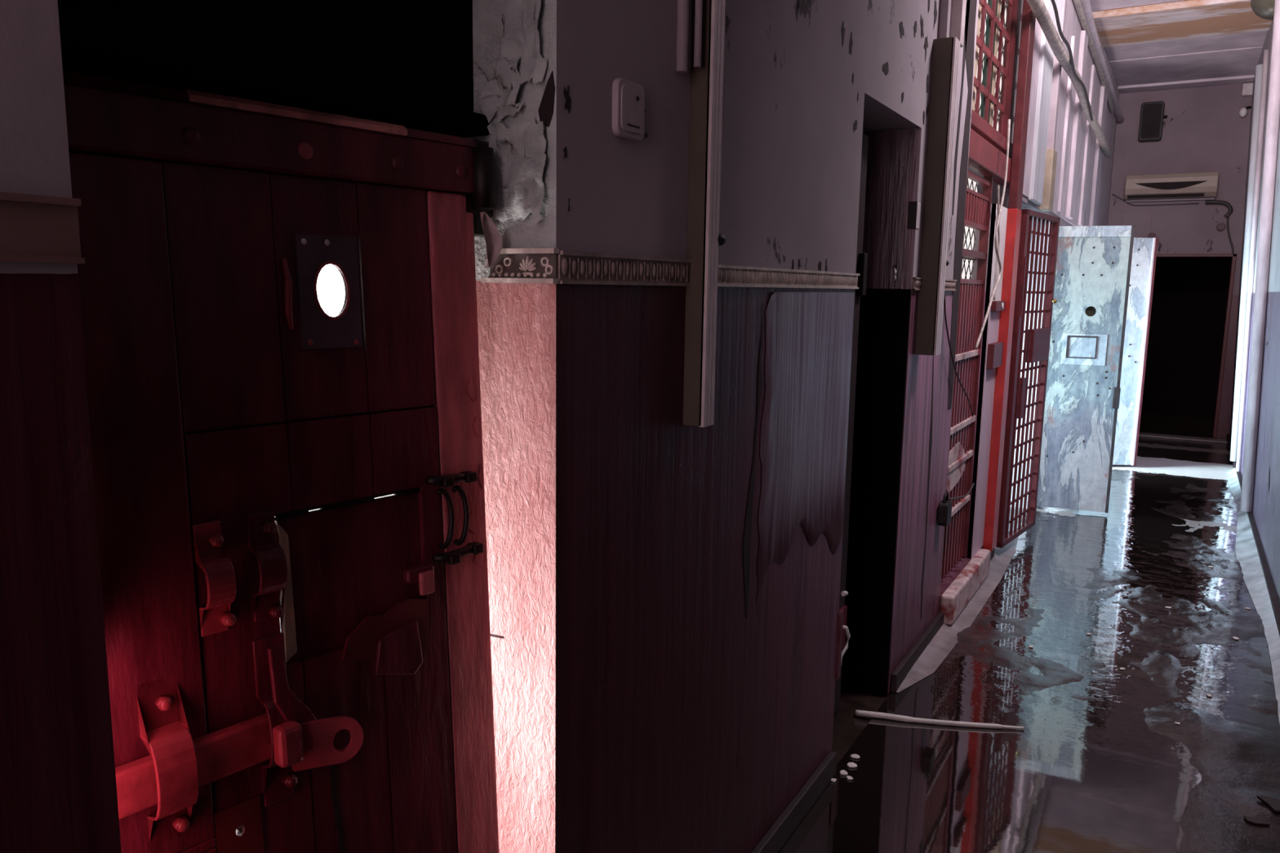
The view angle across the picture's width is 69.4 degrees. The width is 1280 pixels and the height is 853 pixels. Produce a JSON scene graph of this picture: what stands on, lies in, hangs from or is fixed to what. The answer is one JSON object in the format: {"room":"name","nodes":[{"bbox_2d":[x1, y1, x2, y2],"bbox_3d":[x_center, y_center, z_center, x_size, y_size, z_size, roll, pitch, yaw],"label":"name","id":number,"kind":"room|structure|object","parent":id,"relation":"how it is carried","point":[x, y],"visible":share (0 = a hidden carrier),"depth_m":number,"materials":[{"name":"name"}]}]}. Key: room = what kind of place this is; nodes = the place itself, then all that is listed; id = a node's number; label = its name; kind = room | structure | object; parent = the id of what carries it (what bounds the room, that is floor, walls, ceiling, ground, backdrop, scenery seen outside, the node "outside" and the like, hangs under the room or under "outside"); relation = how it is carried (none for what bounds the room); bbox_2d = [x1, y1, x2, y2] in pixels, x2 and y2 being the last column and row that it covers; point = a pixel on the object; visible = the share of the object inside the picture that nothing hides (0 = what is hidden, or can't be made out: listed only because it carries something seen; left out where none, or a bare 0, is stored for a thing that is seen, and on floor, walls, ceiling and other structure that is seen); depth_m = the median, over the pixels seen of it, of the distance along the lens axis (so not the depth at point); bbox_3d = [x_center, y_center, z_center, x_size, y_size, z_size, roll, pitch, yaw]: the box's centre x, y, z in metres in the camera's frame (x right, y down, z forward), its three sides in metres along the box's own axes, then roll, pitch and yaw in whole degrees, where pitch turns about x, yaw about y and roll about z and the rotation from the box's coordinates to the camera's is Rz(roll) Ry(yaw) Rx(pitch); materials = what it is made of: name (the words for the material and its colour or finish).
{"room":"prison interior","nodes":[
{"label":"prison interior","id":0,"kind":"room"},
{"bbox_2d":[0,0,1119,852],"bbox_3d":[1.290,-0.928,4.082,0.359,3.650,14.500,6,10,30],"label":"wall","id":1,"kind":"structure","parent":0,"point":[664,593],"depth_m":1.66,"materials":[{"name":"paint"}]},
{"bbox_2d":[0,191,84,263],"bbox_3d":[-1.363,0.041,-0.674,0.013,0.055,3.457,6,10,30],"label":"frieze","id":2,"kind":"object","parent":1,"relation":"attached to","point":[34,228],"visible":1,"depth_m":0.77},
{"bbox_2d":[57,5,489,236],"bbox_3d":[-0.468,-0.648,1.141,0.138,0.775,0.716,6,10,30],"label":"door frame","id":3,"kind":"structure","parent":1,"relation":"attached to","point":[86,36],"depth_m":1.08,"materials":[{"name":"black wood"}]},
{"bbox_2d":[62,70,504,852],"bbox_3d":[-0.431,0.421,1.295,0.150,1.671,0.652,8,11,39],"label":"door","id":4,"kind":"structure","parent":1,"relation":"in","point":[290,494],"depth_m":1.20,"materials":[{"name":"red wood"}]},
{"bbox_2d":[316,263,345,316],"bbox_3d":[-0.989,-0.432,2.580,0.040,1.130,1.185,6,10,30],"label":"peephole","id":5,"kind":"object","parent":4,"relation":"in","point":[331,291],"depth_m":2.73,"materials":[{"name":"white glass"}]},
{"bbox_2d":[480,248,559,284],"bbox_3d":[-0.188,-0.251,1.441,0.141,0.053,0.016,6,10,30],"label":"frieze","id":6,"kind":"object","parent":1,"relation":"attached to","point":[512,265],"visible":0.98,"depth_m":1.43},
{"bbox_2d":[563,146,567,158],"bbox_3d":[-0.114,-0.417,1.408,0.001,0.019,0.010,6,10,30],"label":"peeling paint patch","id":7,"kind":"object","parent":1,"relation":"attached to","point":[565,148],"depth_m":1.41,"materials":[{"name":"grey paint"}]},
{"bbox_2d":[563,84,571,113],"bbox_3d":[-0.110,-0.497,1.401,0.001,0.043,0.021,6,10,30],"label":"peeling paint patch","id":8,"kind":"object","parent":1,"relation":"attached to","point":[568,100],"depth_m":1.40,"materials":[{"name":"grey paint"}]},
{"bbox_2d":[568,197,569,211],"bbox_3d":[-0.110,-0.343,1.429,0.001,0.022,0.005,6,10,30],"label":"peeling paint patch","id":9,"kind":"object","parent":1,"relation":"attached to","point":[568,197],"depth_m":1.43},
{"bbox_2d":[558,250,692,285],"bbox_3d":[-0.015,-0.270,1.595,0.013,0.050,0.427,6,10,30],"label":"frieze","id":10,"kind":"object","parent":1,"relation":"attached to","point":[574,267],"visible":1,"depth_m":1.56},
{"bbox_2d":[611,77,644,141],"bbox_3d":[-0.017,-0.527,1.541,0.018,0.092,0.088,6,10,30],"label":"light switch","id":11,"kind":"object","parent":1,"relation":"attached to","point":[628,96],"visible":1,"depth_m":1.52,"materials":[{"name":"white plastic"}]},
{"bbox_2d":[675,0,702,73],"bbox_3d":[0.096,-1.088,1.611,0.050,0.900,0.022,-2,9,-17],"label":"conduit pipe","id":12,"kind":"object","parent":1,"relation":"attached to","point":[682,6],"visible":1,"depth_m":1.66,"materials":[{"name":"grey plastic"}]},
{"bbox_2d":[682,0,726,426],"bbox_3d":[0.142,-0.979,1.697,0.054,1.970,0.078,6,10,30],"label":"cable trunking","id":13,"kind":"object","parent":1,"relation":"attached to","point":[704,238],"visible":1,"depth_m":1.76,"materials":[{"name":"beige plastic"}]},
{"bbox_2d":[717,264,860,288],"bbox_3d":[0.383,-0.362,2.264,0.013,0.044,0.980,6,10,30],"label":"frieze","id":14,"kind":"object","parent":1,"relation":"attached to","point":[727,275],"visible":0.97,"depth_m":2.18},
{"bbox_2d":[751,751,836,852],"bbox_3d":[0.235,1.139,2.267,0.022,0.075,1.450,6,10,30],"label":"baseboard","id":15,"kind":"structure","parent":1,"relation":"attached to","point":[775,838],"depth_m":2.60,"materials":[{"name":"grey wood"}]},
{"bbox_2d":[817,260,822,271],"bbox_3d":[0.470,-0.418,2.416,0.001,0.033,0.025,6,10,30],"label":"peeling paint patch","id":16,"kind":"object","parent":1,"relation":"attached to","point":[820,263],"depth_m":2.42,"materials":[{"name":"black paint"}]},
{"bbox_2d":[835,591,850,679],"bbox_3d":[0.623,0.645,2.887,0.039,0.277,0.086,8,11,39],"label":"door handle","id":17,"kind":"object","parent":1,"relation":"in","point":[840,654],"depth_m":2.86,"materials":[{"name":"white paint"}]},
{"bbox_2d":[841,21,845,46],"bbox_3d":[0.530,-1.024,2.412,0.001,0.064,0.031,6,10,30],"label":"peeling paint patch","id":18,"kind":"object","parent":1,"relation":"attached to","point":[842,28],"depth_m":2.41,"materials":[{"name":"grey paint"}]},
{"bbox_2d":[833,133,868,715],"bbox_3d":[0.620,0.054,3.006,0.065,1.990,0.405,6,10,30],"label":"door frame","id":19,"kind":"structure","parent":1,"relation":"in","point":[861,258],"depth_m":3.11,"materials":[{"name":"metal"}]},
{"bbox_2d":[849,31,853,55],"bbox_3d":[0.565,-1.024,2.472,0.001,0.062,0.026,6,10,30],"label":"peeling paint patch","id":20,"kind":"object","parent":1,"relation":"attached to","point":[851,41],"depth_m":2.47,"materials":[{"name":"grey paint"}]},
{"bbox_2d":[853,120,857,131],"bbox_3d":[0.598,-0.834,2.562,0.001,0.036,0.031,6,10,30],"label":"peeling paint patch","id":21,"kind":"object","parent":1,"relation":"attached to","point":[855,124],"depth_m":2.56,"materials":[{"name":"grey paint"}]},
{"bbox_2d":[840,288,911,695],"bbox_3d":[0.844,0.253,3.405,0.218,1.505,0.012,6,10,30],"label":"doorway","id":22,"kind":"structure","parent":1,"relation":"attached to","point":[884,313],"depth_m":3.38,"materials":[{"name":"black"}]},
{"bbox_2d":[882,61,888,75],"bbox_3d":[0.732,-1.069,2.752,0.001,0.044,0.063,6,10,30],"label":"peeling paint patch","id":23,"kind":"object","parent":1,"relation":"attached to","point":[886,68],"depth_m":2.75,"materials":[{"name":"grey paint"}]},
{"bbox_2d":[862,128,919,288],"bbox_3d":[0.857,-0.759,3.253,0.212,0.540,0.012,6,10,30],"label":"reveal","id":24,"kind":"structure","parent":1,"relation":"attached to","point":[892,155],"depth_m":3.23,"materials":[{"name":"brown wood"}]},
{"bbox_2d":[891,264,897,282],"bbox_3d":[0.891,-0.535,3.237,0.017,0.061,0.039,3,9,16],"label":"wall hook","id":25,"kind":"object","parent":24,"relation":"attached to","point":[894,267],"visible":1,"depth_m":3.23,"materials":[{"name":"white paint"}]},
{"bbox_2d":[899,21,904,38],"bbox_3d":[0.810,-1.227,2.857,0.001,0.050,0.059,6,10,30],"label":"peeling paint patch","id":26,"kind":"object","parent":1,"relation":"attached to","point":[901,28],"depth_m":2.86,"materials":[{"name":"grey paint"}]},
{"bbox_2d":[906,201,920,229],"bbox_3d":[0.927,-0.713,3.125,0.029,0.090,0.054,6,10,30],"label":"junction box","id":27,"kind":"object","parent":1,"relation":"attached to","point":[913,210],"visible":1,"depth_m":3.10,"materials":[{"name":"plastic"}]},
{"bbox_2d":[913,20,916,36],"bbox_3d":[0.888,-1.285,2.982,0.001,0.057,0.039,6,10,30],"label":"peeling paint patch","id":28,"kind":"object","parent":1,"relation":"attached to","point":[915,26],"depth_m":2.98,"materials":[{"name":"grey paint"}]},
{"bbox_2d":[920,13,924,37],"bbox_3d":[0.934,-1.321,3.055,0.001,0.071,0.056,6,10,30],"label":"peeling paint patch","id":29,"kind":"object","parent":1,"relation":"attached to","point":[922,20],"depth_m":3.05,"materials":[{"name":"grey paint"}]},
{"bbox_2d":[924,36,928,62],"bbox_3d":[0.964,-1.274,3.116,0.001,0.092,0.058,6,10,30],"label":"peeling paint patch","id":30,"kind":"object","parent":1,"relation":"attached to","point":[926,45],"depth_m":3.12,"materials":[{"name":"grey paint"}]},
{"bbox_2d":[926,74,928,92],"bbox_3d":[0.987,-1.178,3.173,0.001,0.066,0.028,6,10,30],"label":"peeling paint patch","id":31,"kind":"object","parent":1,"relation":"attached to","point":[927,74],"depth_m":3.17,"materials":[{"name":"grey paint"}]},
{"bbox_2d":[911,277,956,290],"bbox_3d":[1.128,-0.541,3.518,0.013,0.044,0.660,6,10,30],"label":"frieze","id":32,"kind":"object","parent":1,"relation":"attached to","point":[949,285],"visible":0.47,"depth_m":3.63},
{"bbox_2d":[933,0,937,26],"bbox_3d":[1.018,-1.414,3.184,0.001,0.102,0.043,6,10,30],"label":"peeling paint patch","id":33,"kind":"object","parent":1,"relation":"attached to","point":[935,10],"depth_m":3.18,"materials":[{"name":"grey paint"}]},
{"bbox_2d":[915,36,960,355],"bbox_3d":[1.068,-0.803,3.301,0.080,1.090,0.112,6,10,30],"label":"cable trunking","id":34,"kind":"object","parent":1,"relation":"attached to","point":[946,51],"visible":1,"depth_m":3.25,"materials":[{"name":"beige plastic"}]},
{"bbox_2d":[889,547,995,693],"bbox_3d":[1.472,0.842,4.349,0.022,0.075,2.050,6,10,30],"label":"baseboard","id":35,"kind":"structure","parent":1,"relation":"attached to","point":[900,672],"depth_m":3.72,"materials":[{"name":"wood"}]},
{"bbox_2d":[937,492,951,526],"bbox_3d":[1.298,0.349,3.931,0.039,0.139,0.090,6,10,30],"label":"padlock","id":36,"kind":"object","parent":1,"relation":"hanging from","point":[944,508],"visible":1,"depth_m":3.90,"materials":[{"name":"metal"}]},
{"bbox_2d":[947,483,974,500],"bbox_3d":[1.454,0.299,4.159,0.022,0.042,0.501,6,10,31],"label":"cable","id":37,"kind":"object","parent":36,"relation":"attached to","point":[972,485],"visible":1,"depth_m":4.14,"materials":[{"name":"black rubber"}]},
{"bbox_2d":[937,0,966,47],"bbox_3d":[1.112,-1.806,3.219,0.060,0.900,0.140,6,10,30],"label":"conduit pipe","id":38,"kind":"object","parent":1,"relation":"attached to","point":[952,12],"visible":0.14,"depth_m":3.27,"materials":[{"name":"beige plastic"}]},
{"bbox_2d":[943,293,973,417],"bbox_3d":[1.342,-0.322,3.891,0.011,0.655,0.764,6,10,31],"label":"cable","id":39,"kind":"object","parent":1,"relation":"attached to","point":[944,308],"visible":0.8,"depth_m":3.78,"materials":[{"name":"black rubber"}]},
{"bbox_2d":[939,548,991,625],"bbox_3d":[1.598,0.768,4.516,0.060,0.135,0.900,6,10,30],"label":"sill","id":40,"kind":"structure","parent":1,"relation":"attached to","point":[962,589],"depth_m":4.37,"materials":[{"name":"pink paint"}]},
{"bbox_2d":[960,177,978,279],"bbox_3d":[1.463,-0.915,4.215,0.020,0.494,0.684,6,10,30],"label":"window","id":41,"kind":"structure","parent":1,"relation":"in","point":[969,233],"depth_m":4.40,"materials":[{"name":"white glass"}]},
{"bbox_2d":[940,0,1022,582],"bbox_3d":[1.661,-0.879,4.431,0.110,3.140,1.260,6,10,30],"label":"door","id":42,"kind":"structure","parent":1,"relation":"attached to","point":[988,145],"depth_m":4.39,"materials":[{"name":"red metal"}]},
{"bbox_2d":[974,119,1010,349],"bbox_3d":[1.605,-0.888,4.178,0.026,1.050,0.539,5,10,28],"label":"cable","id":43,"kind":"object","parent":42,"relation":"attached to","point":[1009,120],"visible":1,"depth_m":4.30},
{"bbox_2d":[967,203,1007,558],"bbox_3d":[1.773,-0.218,4.717,0.024,1.770,0.300,6,10,30],"label":"wall pier","id":44,"kind":"object","parent":1,"relation":"attached to","point":[981,482],"visible":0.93,"depth_m":4.70,"materials":[{"name":"grey paint"}]},
{"bbox_2d":[992,185,999,300],"bbox_3d":[1.729,-0.886,4.478,0.010,0.542,0.139,6,10,30],"label":"cable","id":45,"kind":"object","parent":44,"relation":"attached to","point":[998,229],"visible":0.76,"depth_m":4.52,"materials":[{"name":"plastic"}]},
{"bbox_2d":[972,0,1007,131],"bbox_3d":[1.620,-1.913,4.308,0.020,1.064,1.244,6,10,30],"label":"window","id":46,"kind":"structure","parent":1,"relation":"in","point":[999,2],"depth_m":4.49,"materials":[{"name":"white"}]},
{"bbox_2d":[980,0,998,123],"bbox_3d":[1.645,-1.944,4.312,0.010,1.000,0.180,6,10,30],"label":"window grille","id":47,"kind":"object","parent":46,"relation":"attached to","point":[989,2],"depth_m":4.31,"materials":[{"name":"red metal"}]},
{"bbox_2d":[982,0,1035,551],"bbox_3d":[1.931,-0.896,4.801,0.048,3.150,0.170,6,10,30],"label":"door frame","id":48,"kind":"structure","parent":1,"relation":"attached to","point":[1014,211],"depth_m":4.76,"materials":[{"name":"red metal"}]},
{"bbox_2d":[995,208,1060,547],"bbox_3d":[2.260,-0.275,5.343,0.066,1.870,0.685,7,11,37],"label":"gate","id":49,"kind":"object","parent":1,"relation":"attached to","point":[1037,340],"visible":0.97,"depth_m":5.31,"materials":[{"name":"red metal"}]},
{"bbox_2d":[1027,0,1066,211],"bbox_3d":[2.399,-1.997,5.404,0.060,1.400,0.640,6,10,30],"label":"wall panel","id":50,"kind":"object","parent":1,"relation":"attached to","point":[1044,158],"visible":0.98,"depth_m":5.41,"materials":[{"name":"white metal"}]},
{"bbox_2d":[1057,35,1075,213],"bbox_3d":[2.909,-2.049,6.300,0.022,1.150,0.100,6,10,30],"label":"batten","id":51,"kind":"object","parent":1,"relation":"attached to","point":[1068,98],"visible":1,"depth_m":6.28,"materials":[{"name":"white wood"}]},
{"bbox_2d":[1022,0,1119,226],"bbox_3d":[3.540,-2.401,7.352,0.008,1.590,5.880,6,10,30],"label":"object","id":52,"kind":"structure","parent":1,"relation":"attached to","point":[1073,27],"depth_m":6.67,"materials":[{"name":"white metal"}]},
{"bbox_2d":[1026,0,1111,158],"bbox_3d":[3.078,-2.279,6.429,0.077,0.169,5.155,6,10,30],"label":"cable","id":53,"kind":"object","parent":52,"relation":"attached to","point":[1038,7],"visible":0.94,"depth_m":5.30,"materials":[{"name":"grey plastic"}]},
{"bbox_2d":[1050,0,1093,120],"bbox_3d":[2.692,-2.215,5.702,0.042,0.167,3.001,6,10,29],"label":"cable","id":54,"kind":"object","parent":53,"relation":"attached to","point":[1055,7],"visible":1,"depth_m":5.34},
{"bbox_2d":[1066,30,1088,218],"bbox_3d":[3.198,-2.191,6.764,0.032,1.300,0.220,6,10,30],"label":"batten","id":55,"kind":"object","parent":1,"relation":"attached to","point":[1084,37],"visible":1,"depth_m":6.71,"materials":[{"name":"white wood"}]},
{"bbox_2d":[1036,225,1134,513],"bbox_3d":[2.997,-0.378,6.260,0.474,1.920,0.082,4,9,21],"label":"door","id":56,"kind":"structure","parent":1,"relation":"in","point":[1094,263],"depth_m":6.24,"materials":[{"name":"blue metal"}]},
{"bbox_2d":[1078,64,1096,226],"bbox_3d":[3.635,-2.273,7.513,0.022,1.250,0.160,6,10,30],"label":"batten","id":57,"kind":"object","parent":1,"relation":"attached to","point":[1093,67],"visible":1,"depth_m":7.48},
{"bbox_2d":[1072,0,1115,113],"bbox_3d":[3.615,-2.924,7.338,0.040,0.190,4.102,6,10,30],"label":"conduit pipe","id":58,"kind":"object","parent":1,"relation":"attached to","point":[1077,4],"visible":0.9,"depth_m":7.09,"materials":[{"name":"grey metal"}]},
{"bbox_2d":[1088,84,1107,226],"bbox_3d":[4.144,-2.443,8.352,0.032,1.350,0.350,6,10,30],"label":"batten","id":59,"kind":"object","parent":1,"relation":"attached to","point":[1104,95],"visible":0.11,"depth_m":8.26,"materials":[{"name":"white wood"}]},
{"bbox_2d":[1080,0,1124,123],"bbox_3d":[3.891,-3.071,7.767,0.069,0.249,4.952,6,10,30],"label":"conduit pipe","id":60,"kind":"object","parent":1,"relation":"attached to","point":[1086,4],"visible":0.66,"depth_m":7.41,"materials":[{"name":"grey metal"}]},
{"bbox_2d":[1112,237,1158,465],"bbox_3d":[4.019,-0.633,7.942,0.646,1.950,0.080,0,9,-3],"label":"door","id":61,"kind":"structure","parent":1,"relation":"in","point":[1144,249],"depth_m":7.92,"materials":[{"name":"metal"}]},
{"bbox_2d":[831,413,1279,852],"bbox_3d":[1.904,0.777,5.425,4.400,0.134,17.000,6,10,30],"label":"floor","id":62,"kind":"structure","parent":0,"point":[1237,763],"depth_m":3.81,"materials":[{"name":"concrete"}]},
{"bbox_2d":[855,710,1024,729],"bbox_3d":[1.048,1.031,3.236,0.571,0.021,0.031,2,9,9],"label":"pipe","id":63,"kind":"object","parent":62,"relation":"on","point":[858,713],"visible":1,"depth_m":3.23,"materials":[{"name":"grey metal"}]},
{"bbox_2d":[896,529,1017,693],"bbox_3d":[1.700,0.821,4.639,0.118,0.033,2.760,6,10,30],"label":"fillet","id":64,"kind":"object","parent":62,"relation":"on","point":[943,642],"visible":0.64,"depth_m":4.18,"materials":[{"name":"grey concrete"}]},
{"bbox_2d":[777,472,1279,852],"bbox_3d":[2.468,0.835,4.747,1.330,0.001,7.160,6,10,30],"label":"water","id":65,"kind":"object","parent":62,"relation":"on","point":[1080,776],"visible":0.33,"depth_m":3.26,"materials":[{"name":"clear liquid"}]},
{"bbox_2d":[840,769,848,775],"bbox_3d":[0.637,1.084,2.893,0.024,0.006,0.024,-4,10,-29],"label":"chip","id":66,"kind":"object","parent":65,"relation":"on","point":[842,772],"visible":1,"depth_m":2.89,"materials":[{"name":"white paint"}]},
{"bbox_2d":[846,775,853,779],"bbox_3d":[0.650,1.089,2.865,0.018,0.004,0.020,0,9,-3],"label":"chip","id":67,"kind":"object","parent":65,"relation":"on","point":[848,777],"visible":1,"depth_m":2.86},
{"bbox_2d":[847,762,857,768],"bbox_3d":[0.675,1.078,2.941,0.031,0.005,0.028,-1,9,-9],"label":"chip","id":68,"kind":"object","parent":65,"relation":"on","point":[851,765],"visible":1,"depth_m":2.94,"materials":[{"name":"white paint"}]},
{"bbox_2d":[850,754,859,759],"bbox_3d":[0.699,1.070,2.996,0.030,0.005,0.026,6,10,30],"label":"chip","id":69,"kind":"object","parent":65,"relation":"on","point":[853,756],"visible":1,"depth_m":2.99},
{"bbox_2d":[1138,432,1226,443],"bbox_3d":[5.537,0.101,9.826,1.195,0.020,0.200,6,10,30],"label":"threshold","id":70,"kind":"object","parent":62,"relation":"on","point":[1140,434],"visible":0.56,"depth_m":9.68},
{"bbox_2d":[1226,467,1279,724],"bbox_3d":[3.563,0.722,5.428,0.110,0.048,5.900,6,10,30],"label":"fillet","id":71,"kind":"object","parent":62,"relation":"on","point":[1246,553],"visible":0.92,"depth_m":4.91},
{"bbox_2d":[1243,815,1270,826],"bbox_3d":[1.771,1.134,2.652,0.060,0.007,0.031,4,9,21],"label":"chip","id":72,"kind":"object","parent":62,"relation":"on","point":[1257,821],"visible":1,"depth_m":2.65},
{"bbox_2d":[1257,795,1279,813],"bbox_3d":[1.883,1.115,2.725,0.072,0.009,0.085,1,9,0],"label":"chip","id":73,"kind":"object","parent":62,"relation":"on","point":[1273,803],"visible":1,"depth_m":2.73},
{"bbox_2d":[1107,84,1251,438],"bbox_3d":[5.673,-1.755,9.973,1.900,3.650,0.200,6,10,30],"label":"wall","id":74,"kind":"structure","parent":0,"point":[1204,130],"depth_m":9.67,"materials":[{"name":"grey paint"}]},
{"bbox_2d":[1121,210,1152,237],"bbox_3d":[5.358,-2.170,9.977,0.280,0.300,0.012,6,10,30],"label":"blank plate","id":75,"kind":"object","parent":74,"relation":"attached to","point":[1141,220],"visible":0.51,"depth_m":9.96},
{"bbox_2d":[1147,232,1155,237],"bbox_3d":[5.488,-2.036,9.905,0.079,0.080,0.035,6,10,30],"label":"junction","id":76,"kind":"object","parent":74,"relation":"attached to","point":[1152,234],"visible":0.56,"depth_m":9.89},
{"bbox_2d":[1137,101,1167,142],"bbox_3d":[5.404,-3.209,9.727,0.251,0.390,0.140,6,10,30],"label":"wall speaker","id":77,"kind":"object","parent":74,"relation":"attached to","point":[1152,113],"visible":1,"depth_m":9.68,"materials":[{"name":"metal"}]},
{"bbox_2d":[1140,102,1162,138],"bbox_3d":[5.357,-3.203,9.682,0.176,0.350,0.006,6,10,30],"label":"grille","id":78,"kind":"object","parent":77,"relation":"attached to","point":[1151,113],"depth_m":9.68,"materials":[{"name":"plastic"}]},
{"bbox_2d":[1124,171,1218,202],"bbox_3d":[5.565,-2.511,9.693,0.840,0.265,0.204,6,10,30],"label":"air conditioner","id":79,"kind":"object","parent":74,"relation":"attached to","point":[1197,185],"visible":1,"depth_m":9.63,"materials":[{"name":"beige plastic"}]},
{"bbox_2d":[1111,194,1198,206],"bbox_3d":[5.490,-2.428,9.862,0.823,0.141,0.012,6,10,30],"label":"cable","id":80,"kind":"object","parent":79,"relation":"attached to","point":[1112,194],"visible":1,"depth_m":9.86,"materials":[{"name":"grey plastic"}]},
{"bbox_2d":[1204,200,1232,217],"bbox_3d":[5.982,-2.249,9.552,0.251,0.186,0.054,4,9,22],"label":"cable","id":81,"kind":"object","parent":79,"relation":"attached to","point":[1227,204],"visible":1,"depth_m":9.52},
{"bbox_2d":[1156,253,1236,437],"bbox_3d":[5.850,-0.880,9.975,0.810,1.925,0.230,6,10,30],"label":"door frame","id":82,"kind":"structure","parent":74,"relation":"in","point":[1158,255],"depth_m":9.71,"materials":[{"name":"red metal"}]},
{"bbox_2d":[1216,222,1225,231],"bbox_3d":[6.024,-2.070,9.582,0.079,0.080,0.035,6,10,30],"label":"junction","id":83,"kind":"object","parent":74,"relation":"attached to","point":[1220,226],"visible":1,"depth_m":9.57,"materials":[{"name":"grey plastic"}]},
{"bbox_2d":[1226,217,1234,266],"bbox_3d":[6.104,-1.779,9.573,0.117,0.831,0.018,6,10,30],"label":"cable","id":84,"kind":"object","parent":74,"relation":"attached to","point":[1228,228],"visible":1,"depth_m":9.54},
{"bbox_2d":[1239,106,1251,116],"bbox_3d":[6.116,-3.179,9.318,0.128,0.109,0.069,3,9,12],"label":"bulb","id":85,"kind":"object","parent":74,"relation":"attached to","point":[1243,111],"visible":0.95,"depth_m":9.31,"materials":[{"name":"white glass"}]},
{"bbox_2d":[1241,82,1253,97],"bbox_3d":[6.134,-3.390,9.296,0.130,0.120,0.090,6,10,30],"label":"emergency light","id":86,"kind":"object","parent":74,"relation":"attached to","point":[1247,88],"visible":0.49,"depth_m":9.27,"materials":[{"name":"beige plastic"}]},
{"bbox_2d":[1089,0,1271,93],"bbox_3d":[2.024,-2.724,3.507,1.900,0.185,14.700,6,10,30],"label":"ceiling","id":87,"kind":"structure","parent":0,"point":[1149,45],"depth_m":7.86,"materials":[{"name":"white wood"}]},
{"bbox_2d":[1250,0,1275,19],"bbox_3d":[4.164,-2.846,6.026,0.297,0.355,0.297,6,10,30],"label":"ceiling lamp","id":88,"kind":"object","parent":87,"relation":"attached to","point":[1264,9],"visible":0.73,"depth_m":6.02,"materials":[{"name":"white glass"}]},
{"bbox_2d":[1141,257,1231,418],"bbox_3d":[6.362,-1.379,10.730,2.000,2.700,1.700,6,10,30],"label":"doorway","id":89,"kind":"structure","parent":0,"point":[1189,300],"depth_m":11.42,"materials":[{"name":"black"}]},
{"bbox_2d":[1229,19,1279,604],"bbox_3d":[2.617,-0.791,3.313,0.340,3.650,14.500,6,10,30],"label":"wall","id":90,"kind":"structure","parent":0,"point":[1266,499],"depth_m":5.62,"materials":[{"name":"grey paint"}]},
{"bbox_2d":[1230,64,1262,461],"bbox_3d":[5.195,-1.353,7.912,0.190,3.342,0.058,6,10,30],"label":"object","id":91,"kind":"object","parent":90,"relation":"attached to","point":[1259,68],"visible":0.71,"depth_m":7.89,"materials":[{"name":"white metal"}]},
{"bbox_2d":[1235,48,1269,471],"bbox_3d":[4.926,-1.285,7.437,0.166,3.341,0.035,6,10,30],"label":"conduit pipe","id":92,"kind":"object","parent":90,"relation":"attached to","point":[1266,52],"visible":1,"depth_m":7.42,"materials":[{"name":"white metal"}]},
{"bbox_2d":[1226,434,1279,636],"bbox_3d":[3.792,0.681,5.696,0.027,0.060,9.400,6,10,30],"label":"baseboard","id":93,"kind":"structure","parent":90,"relation":"attached to","point":[1270,587],"depth_m":5.07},
{"bbox_2d":[1240,0,1279,511],"bbox_3d":[4.075,-1.086,6.037,0.200,3.343,0.068,6,10,30],"label":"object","id":94,"kind":"object","parent":90,"relation":"attached to","point":[1273,122],"visible":1,"depth_m":6.02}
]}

